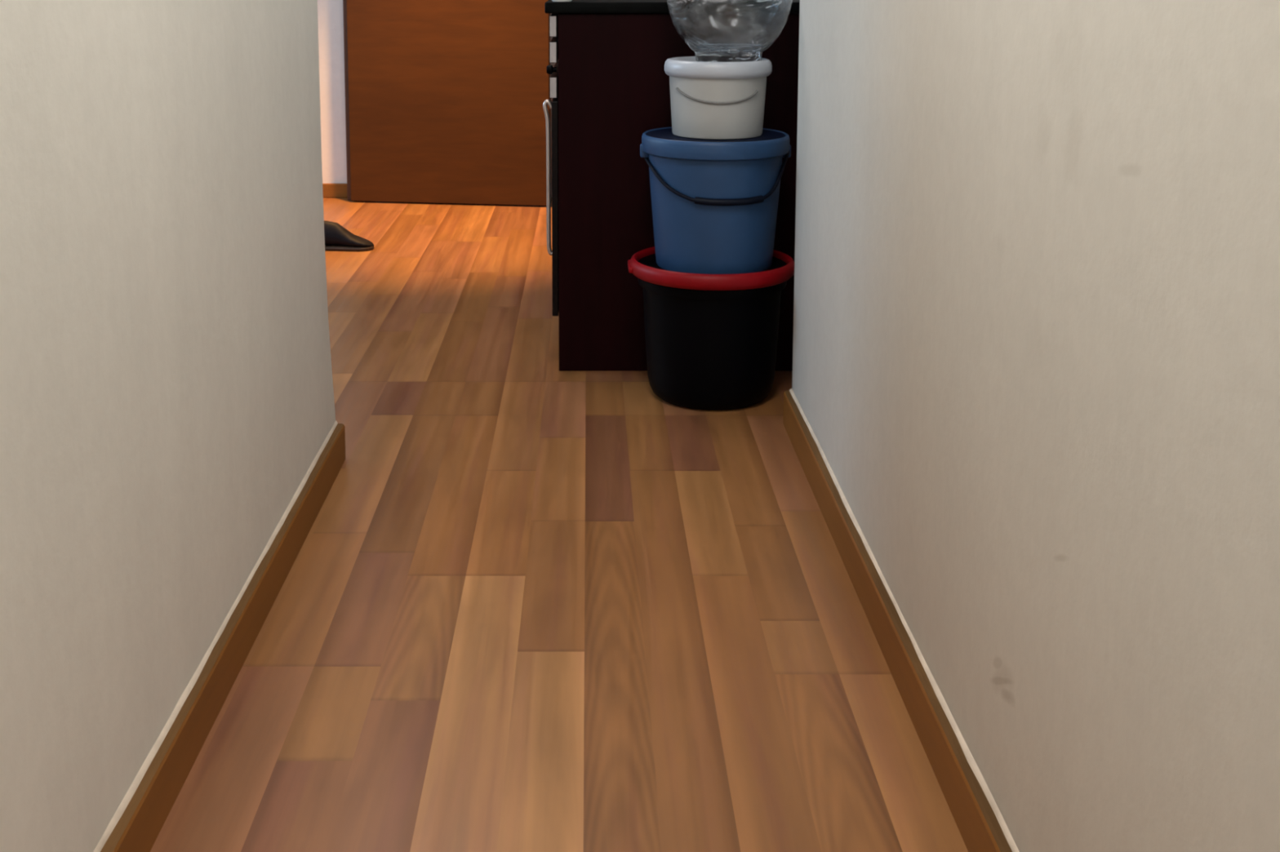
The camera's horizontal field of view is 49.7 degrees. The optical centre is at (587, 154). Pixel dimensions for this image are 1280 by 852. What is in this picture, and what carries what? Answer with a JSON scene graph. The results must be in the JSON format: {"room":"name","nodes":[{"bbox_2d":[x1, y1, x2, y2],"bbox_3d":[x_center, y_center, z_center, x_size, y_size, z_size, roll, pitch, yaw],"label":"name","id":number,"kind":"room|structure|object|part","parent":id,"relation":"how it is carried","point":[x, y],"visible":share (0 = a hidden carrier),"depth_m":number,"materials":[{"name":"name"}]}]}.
{"room":"home hallway","nodes":[
{"label":"home hallway","id":0,"kind":"room"},
{"bbox_2d":[0,0,335,851],"bbox_3d":[-1.853,-0.356,0.558,2.695,2.500,4.200,0,8,0],"label":"wall","id":1,"kind":"structure","parent":0,"point":[166,392],"depth_m":1.53,"materials":[{"name":"paint"}]},
{"bbox_2d":[93,420,345,851],"bbox_3d":[-0.496,0.845,0.702,0.018,0.081,4.172,0,8,0],"label":"baseboard","id":2,"kind":"structure","parent":1,"relation":"attached to","point":[135,825],"depth_m":1.81,"materials":[{"name":"brown wood"}]},
{"bbox_2d":[317,0,558,197],"bbox_3d":[-1.240,-1.058,5.892,3.920,2.500,0.100,0,8,0],"label":"wall","id":3,"kind":"structure","parent":0,"point":[330,12],"depth_m":5.95,"materials":[{"name":"paint"}]},
{"bbox_2d":[322,183,347,197],"bbox_3d":[-2.116,0.158,5.993,2.168,0.062,0.018,0,8,0],"label":"baseboard","id":4,"kind":"structure","parent":3,"relation":"attached to","point":[330,190],"depth_m":5.98,"materials":[{"name":"brown wood"}]},
{"bbox_2d":[342,0,551,205],"bbox_3d":[-0.560,-0.821,5.740,0.941,2.070,0.263,0,8,0],"label":"door","id":5,"kind":"structure","parent":3,"relation":"in","point":[445,99],"depth_m":5.75,"materials":[{"name":"brown wood"}]},
{"bbox_3d":[-0.560,-0.833,5.827,0.941,2.070,0.088,0,7,0],"label":"frame","id":6,"kind":"part","parent":5,"relation":"part of","materials":[{"name":"brown wood"}]},
{"bbox_2d":[150,197,968,851],"bbox_3d":[-1.329,0.698,2.361,4.098,0.060,7.500,0,8,0],"label":"floor","id":7,"kind":"structure","parent":0,"point":[529,605],"depth_m":2.09,"materials":[{"name":"brown wood"}]},
{"bbox_2d":[324,220,373,251],"bbox_3d":[-0.892,0.284,4.882,0.271,0.103,0.096,1,8,4],"label":"shoe","id":8,"kind":"object","parent":7,"relation":"on","point":[337,237],"visible":0.65,"depth_m":4.85,"materials":[{"name":"leather"}]},
{"bbox_2d":[542,13,799,370],"bbox_3d":[0.222,0.061,3.629,0.663,0.872,0.600,0,8,0],"label":"base cabinet","id":9,"kind":"object","parent":7,"relation":"on","point":[610,82],"visible":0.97,"depth_m":3.33,"materials":[{"name":"red wood"}]},
{"bbox_3d":[-0.096,0.059,3.366,0.027,0.385,0.011,0,7,0],"label":"handle","id":10,"kind":"part","parent":9,"relation":"part of","materials":[{"name":"silver metal"}]},
{"bbox_3d":[-0.087,-0.203,3.308,0.024,0.022,0.022,0,7,0],"label":"knob","id":11,"kind":"part","parent":9,"relation":"part of","materials":[{"name":"black plastic"}]},
{"bbox_3d":[-0.082,-0.281,3.584,0.018,0.050,0.594,0,7,0],"label":"drawer","id":12,"kind":"part","parent":9,"relation":"part of","materials":[{"name":"plastic"}]},
{"bbox_3d":[-0.082,-0.343,3.576,0.018,0.050,0.594,0,7,0],"label":"drawer","id":13,"kind":"part","parent":9,"relation":"part of","materials":[{"name":"plastic"}]},
{"bbox_3d":[-0.082,-0.198,3.595,0.018,0.050,0.594,0,7,0],"label":"drawer","id":14,"kind":"part","parent":9,"relation":"part of","materials":[{"name":"plastic"}]},
{"bbox_3d":[-0.080,0.096,3.634,0.015,0.527,0.596,0,7,0],"label":"door","id":15,"kind":"part","parent":9,"relation":"part of","materials":[{"name":"plastic"}]},
{"bbox_2d":[544,0,799,13],"bbox_3d":[0.227,-0.471,4.214,0.658,0.027,1.922,0,8,0],"label":"countertop","id":16,"kind":"structure","parent":9,"relation":"on","point":[575,6],"depth_m":3.26,"materials":[{"name":"black laminate"}]},
{"bbox_2d":[551,0,572,1],"bbox_3d":[-0.062,-0.403,3.288,0.066,0.080,0.066,0,8,0],"label":"cup","id":17,"kind":"object","parent":16,"relation":"on","point":[552,0],"visible":0.99,"depth_m":3.27,"materials":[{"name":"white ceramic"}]},
{"bbox_2d":[627,246,794,409],"bbox_3d":[0.284,0.397,3.179,0.384,0.324,0.377,0,8,0],"label":"tub","id":18,"kind":"object","parent":7,"relation":"on","point":[712,340],"visible":0.77,"depth_m":3.05,"materials":[{"name":"black plastic"}]},
{"bbox_3d":[0.284,0.256,3.160,0.342,0.010,0.342,0,7,0],"label":"lid","id":19,"kind":"part","parent":18,"relation":"part of","materials":[{"name":"red plastic"}]},
{"bbox_2d":[640,127,791,274],"bbox_3d":[0.288,0.103,3.140,0.341,0.302,0.333,0,8,0],"label":"bucket","id":20,"kind":"object","parent":18,"relation":"on","point":[714,202],"visible":0.94,"depth_m":3.02,"materials":[{"name":"blue plastic"}]},
{"bbox_3d":[0.288,-0.041,3.121,0.313,0.010,0.313,0,7,0],"label":"lid","id":21,"kind":"part","parent":20,"relation":"part of","materials":[{"name":"blue plastic"}]},
{"bbox_3d":[0.288,0.046,3.060,0.341,0.105,0.160,0,7,0],"label":"handle","id":22,"kind":"part","parent":20,"relation":"part of","materials":[{"name":"plastic"}]},
{"bbox_2d":[664,56,772,139],"bbox_3d":[0.292,-0.129,3.110,0.241,0.171,0.241,0,8,0],"label":"bucket","id":23,"kind":"object","parent":20,"relation":"on","point":[709,100],"visible":0.92,"depth_m":3.02,"materials":[{"name":"white plastic"}]},
{"bbox_3d":[0.282,-0.127,3.023,0.181,0.033,0.048,1,8,7],"label":"handle","id":24,"kind":"part","parent":23,"relation":"part of","materials":[{"name":"white plastic"}]},
{"bbox_3d":[0.292,-0.196,3.101,0.241,0.036,0.241,0,7,0],"label":"lid","id":25,"kind":"part","parent":23,"relation":"part of","materials":[{"name":"white plastic"}]},
{"bbox_2d":[666,0,792,62],"bbox_3d":[0.312,-0.331,3.082,0.306,0.248,0.307,0,8,0],"label":"plastic bowl","id":26,"kind":"object","parent":23,"relation":"on","point":[716,30],"visible":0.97,"depth_m":2.99,"materials":[{"name":"clear plastic"}]},
{"bbox_2d":[791,0,1279,851],"bbox_3d":[0.581,-0.369,0.657,0.279,2.500,4.400,0,8,0],"label":"wall","id":27,"kind":"structure","parent":0,"point":[1036,339],"depth_m":1.27,"materials":[{"name":"paint"}]},
{"bbox_2d":[782,388,1019,851],"bbox_3d":[0.432,0.831,0.811,0.018,0.081,4.392,0,8,0],"label":"baseboard","id":28,"kind":"structure","parent":27,"relation":"attached to","point":[980,824],"depth_m":1.85,"materials":[{"name":"brown wood"}]}
]}

